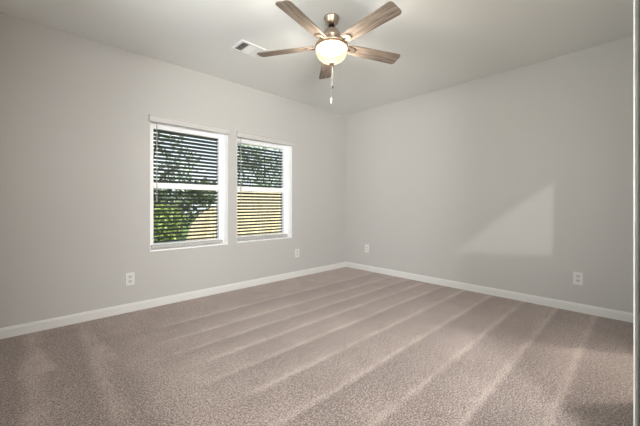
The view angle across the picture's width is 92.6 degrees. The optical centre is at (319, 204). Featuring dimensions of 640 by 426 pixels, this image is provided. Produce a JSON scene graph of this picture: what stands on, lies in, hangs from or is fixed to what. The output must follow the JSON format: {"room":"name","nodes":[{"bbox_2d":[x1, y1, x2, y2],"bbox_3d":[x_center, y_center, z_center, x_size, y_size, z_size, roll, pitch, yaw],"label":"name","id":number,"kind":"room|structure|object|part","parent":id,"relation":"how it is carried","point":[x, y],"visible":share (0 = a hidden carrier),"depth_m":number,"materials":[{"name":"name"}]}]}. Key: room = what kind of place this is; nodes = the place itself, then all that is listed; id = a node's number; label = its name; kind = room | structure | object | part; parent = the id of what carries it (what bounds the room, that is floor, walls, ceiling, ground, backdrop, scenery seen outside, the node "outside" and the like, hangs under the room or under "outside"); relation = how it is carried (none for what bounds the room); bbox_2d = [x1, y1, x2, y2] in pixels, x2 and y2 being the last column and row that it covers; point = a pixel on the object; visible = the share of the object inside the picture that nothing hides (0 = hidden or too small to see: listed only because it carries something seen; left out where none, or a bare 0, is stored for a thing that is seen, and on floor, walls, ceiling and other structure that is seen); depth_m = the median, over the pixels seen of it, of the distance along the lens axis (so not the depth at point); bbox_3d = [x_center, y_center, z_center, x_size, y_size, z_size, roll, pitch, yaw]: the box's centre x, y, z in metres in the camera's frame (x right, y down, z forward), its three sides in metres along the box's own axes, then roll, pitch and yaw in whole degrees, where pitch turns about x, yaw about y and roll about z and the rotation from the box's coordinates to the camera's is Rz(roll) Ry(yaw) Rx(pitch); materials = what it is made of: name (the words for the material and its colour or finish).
{"room":"empty bedroom","nodes":[
{"label":"empty bedroom","id":0,"kind":"room"},
{"bbox_2d":[0,12,345,327],"bbox_3d":[-1.290,-0.243,4.058,4.640,2.740,0.240,0,0,-44],"label":"wall","id":1,"kind":"structure","parent":0,"point":[75,110],"depth_m":3.10,"materials":[{"name":"paint"}]},
{"bbox_2d":[126,272,134,285],"bbox_3d":[-1.995,0.782,3.216,0.082,0.132,0.009,0,0,-44],"label":"wall outlet","id":2,"kind":"object","parent":1,"relation":"attached to","point":[130,277],"visible":1,"depth_m":3.21,"materials":[{"name":"white plastic"}]},
{"bbox_2d":[0,262,345,338],"bbox_3d":[-1.203,1.082,3.966,4.640,0.090,0.014,0,0,-44],"label":"baseboard","id":3,"kind":"structure","parent":1,"relation":"attached to","point":[21,329],"depth_m":3.29,"materials":[{"name":"white paint"}]},
{"bbox_2d":[150,122,227,251],"bbox_3d":[-1.599,-0.203,3.739,0.916,1.440,0.216,0,0,-44],"label":"window","id":4,"kind":"structure","parent":1,"relation":"in","point":[221,187],"depth_m":3.92,"materials":[{"name":"white plastic"}]},
{"bbox_3d":[-1.638,-0.219,3.781,0.782,0.068,0.102,0,0,-44],"label":"meeting rail","id":5,"kind":"part","parent":4,"relation":"part of","materials":[{"name":"white plastic"}]},
{"bbox_3d":[-1.568,0.509,3.707,0.916,0.015,0.126,0,0,-44],"label":"sill","id":6,"kind":"part","parent":4,"relation":"part of","materials":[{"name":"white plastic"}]},
{"bbox_2d":[149,114,229,247],"bbox_3d":[-1.577,-0.247,3.716,0.940,1.480,0.212,0,0,-44],"label":"blind","id":7,"kind":"object","parent":4,"relation":"attached to","point":[152,118],"visible":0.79,"depth_m":3.73,"materials":[{"name":"white plastic"}]},
{"bbox_3d":[-1.592,0.476,3.736,0.851,0.033,0.040,0,0,-44],"label":"rail","id":8,"kind":"part","parent":7,"relation":"part of","materials":[{"name":"white plastic"}]},
{"bbox_2d":[237,137,291,242],"bbox_3d":[-0.838,-0.202,4.463,0.928,1.422,0.216,0,0,-44],"label":"window","id":9,"kind":"structure","parent":1,"relation":"in","point":[286,190],"depth_m":4.73,"materials":[{"name":"white plastic"}]},
{"bbox_3d":[-0.877,-0.219,4.504,0.794,0.068,0.102,0,0,-44],"label":"meeting rail","id":10,"kind":"part","parent":9,"relation":"part of","materials":[{"name":"white plastic"}]},
{"bbox_3d":[-0.807,0.501,4.430,0.928,0.015,0.126,0,0,-44],"label":"sill","id":11,"kind":"part","parent":9,"relation":"part of","materials":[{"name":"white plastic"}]},
{"bbox_2d":[236,131,293,239],"bbox_3d":[-0.816,-0.245,4.440,0.952,1.460,0.212,0,0,-44],"label":"blind","id":12,"kind":"object","parent":9,"relation":"attached to","point":[239,134],"visible":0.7,"depth_m":4.47,"materials":[{"name":"white plastic"}]},
{"bbox_3d":[-0.831,0.469,4.459,0.863,0.033,0.040,0,0,-44],"label":"rail","id":13,"kind":"part","parent":12,"relation":"part of","materials":[{"name":"white plastic"}]},
{"bbox_2d":[295,249,298,256],"bbox_3d":[-0.356,0.755,4.773,0.082,0.132,0.009,0,0,-44],"label":"wall outlet","id":14,"kind":"object","parent":1,"relation":"attached to","point":[296,250],"visible":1,"depth_m":4.77,"materials":[{"name":"white plastic"}]},
{"bbox_2d":[0,267,632,425],"bbox_3d":[0.070,1.177,2.626,4.640,0.100,3.710,0,0,-44],"label":"floor","id":15,"kind":"structure","parent":0,"point":[345,346],"depth_m":2.18,"materials":[{"name":"carpet"}]},
{"bbox_2d":[0,0,632,115],"bbox_3d":[-0.012,-1.673,2.713,4.880,0.120,3.950,0,0,-44],"label":"ceiling","id":16,"kind":"structure","parent":0,"point":[440,44],"depth_m":2.94,"materials":[{"name":"white paint"}]},
{"bbox_2d":[231,40,266,57],"bbox_3d":[-0.734,-1.607,3.168,0.288,0.012,0.224,0,0,-44],"label":"ceiling vent","id":17,"kind":"object","parent":16,"relation":"in","point":[245,47],"visible":0.99,"depth_m":3.15,"materials":[{"name":"white metal"}]},
{"bbox_2d":[257,0,401,103],"bbox_3d":[0.120,-1.240,2.603,1.318,0.745,1.281,0,0,-44],"label":"ceiling fan","id":18,"kind":"object","parent":16,"relation":"hanging from","point":[331,49],"visible":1,"depth_m":2.53,"materials":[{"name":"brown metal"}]},
{"bbox_3d":[-0.305,-1.370,2.741,0.525,0.007,0.138,0,12,14],"label":"blade","id":19,"kind":"part","parent":18,"relation":"part of","materials":[{"name":"brown wood"}]},
{"bbox_3d":[-0.122,-1.370,2.286,0.138,0.007,0.525,15,8,31],"label":"blade","id":20,"kind":"part","parent":18,"relation":"part of","materials":[{"name":"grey wood"}]},
{"bbox_3d":[0.071,-1.370,3.057,0.138,0.007,0.525,-12,1,-4],"label":"blade","id":21,"kind":"part","parent":18,"relation":"part of","materials":[{"name":"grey wood"}]},
{"bbox_3d":[0.100,-1.280,2.640,0.278,0.121,0.278,0,0,-44],"label":"lamp shade","id":22,"kind":"part","parent":18,"relation":"part of","materials":[{"name":"white glass"}]},
{"bbox_3d":[0.368,-1.370,2.320,0.138,0.007,0.525,16,-10,-39],"label":"blade","id":23,"kind":"part","parent":18,"relation":"part of","materials":[{"name":"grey wood"}]},
{"bbox_3d":[0.487,-1.370,2.796,0.525,0.007,0.138,0,-12,-22],"label":"blade","id":24,"kind":"part","parent":18,"relation":"part of","materials":[{"name":"brown wood"}]},
{"bbox_2d":[346,36,632,312],"bbox_3d":[1.754,-0.243,4.309,0.120,2.740,4.070,0,0,-44],"label":"wall","id":25,"kind":"structure","parent":0,"point":[520,180],"depth_m":3.67,"materials":[{"name":"paint"}]},
{"bbox_2d":[365,244,368,252],"bbox_3d":[0.799,0.749,5.221,0.009,0.132,0.082,0,0,-44],"label":"wall outlet","id":26,"kind":"object","parent":25,"relation":"attached to","point":[366,246],"visible":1,"depth_m":5.21,"materials":[{"name":"white plastic"}]},
{"bbox_2d":[346,262,632,322],"bbox_3d":[1.752,1.082,4.214,0.014,0.090,3.696,0,0,-44],"label":"baseboard","id":27,"kind":"structure","parent":25,"relation":"attached to","point":[571,306],"depth_m":3.65,"materials":[{"name":"white paint"}]},
{"bbox_2d":[573,272,582,284],"bbox_3d":[2.708,0.775,3.212,0.009,0.132,0.082,0,0,-44],"label":"wall outlet","id":28,"kind":"object","parent":25,"relation":"attached to","point":[577,276],"visible":1,"depth_m":3.21,"materials":[{"name":"white plastic"}]},
{"bbox_3d":[1.390,-0.243,1.238,4.640,2.740,0.120,0,0,-44],"label":"wall","id":29,"kind":"structure","parent":0,"visible":0},
{"bbox_2d":[633,0,639,425],"bbox_3d":[1.376,0.067,1.242,0.118,2.120,0.145,0,0,-44],"label":"trim","id":30,"kind":"structure","parent":29,"relation":"attached to","point":[636,3],"depth_m":1.28,"materials":[{"name":"white paint"}]},
{"label":"outside","id":31,"kind":"structure","parent":0,"visible":0},
{"bbox_2d":[153,215,193,241],"bbox_3d":[-11.423,1.552,22.908,65.000,0.150,41.050,0,0,-44],"label":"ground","id":32,"kind":"structure","parent":31,"point":[193,215],"depth_m":17.45,"materials":[{"name":"green plant"}]},
{"bbox_2d":[153,204,185,242],"bbox_3d":[-3.436,0.670,6.227,1.468,1.615,1.098,0,0,-44],"label":"bush","id":33,"kind":"object","parent":32,"relation":"on","point":[157,204],"visible":0.13,"depth_m":6.37,"materials":[{"name":"green plant"}]},
{"bbox_2d":[153,132,199,197],"bbox_3d":[-5.156,-0.827,9.312,3.067,4.609,1.694,0,0,-44],"label":"tree","id":34,"kind":"object","parent":32,"relation":"on","point":[153,132],"visible":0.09,"depth_m":9.60,"materials":[{"name":"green plant"}]},
{"bbox_2d":[153,190,215,230],"bbox_3d":[-4.120,0.502,8.038,3.961,1.950,1.196,0,0,-44],"label":"bush","id":35,"kind":"object","parent":32,"relation":"on","point":[165,190],"visible":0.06,"depth_m":8.38,"materials":[{"name":"green plant"}]},
{"bbox_2d":[153,178,215,241],"bbox_3d":[-5.632,0.162,11.779,3.962,2.630,1.570,0,0,-44],"label":"tree","id":36,"kind":"object","parent":32,"relation":"on","point":[203,178],"visible":0.09,"depth_m":11.97,"materials":[{"name":"green plant"}]},
{"bbox_2d":[186,192,279,240],"bbox_3d":[0.279,0.527,10.707,9.936,1.900,0.161,0,0,-44],"label":"wooden fence","id":37,"kind":"object","parent":32,"relation":"on","point":[245,192],"visible":0.04,"depth_m":8.46,"materials":[{"name":"beige wood"}]},
{"bbox_2d":[237,144,279,191],"bbox_3d":[-2.396,-0.874,14.904,4.710,4.702,2.139,0,0,-44],"label":"tree","id":38,"kind":"object","parent":32,"relation":"on","point":[237,144],"visible":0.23,"depth_m":14.07,"materials":[{"name":"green plant"}]}
]}

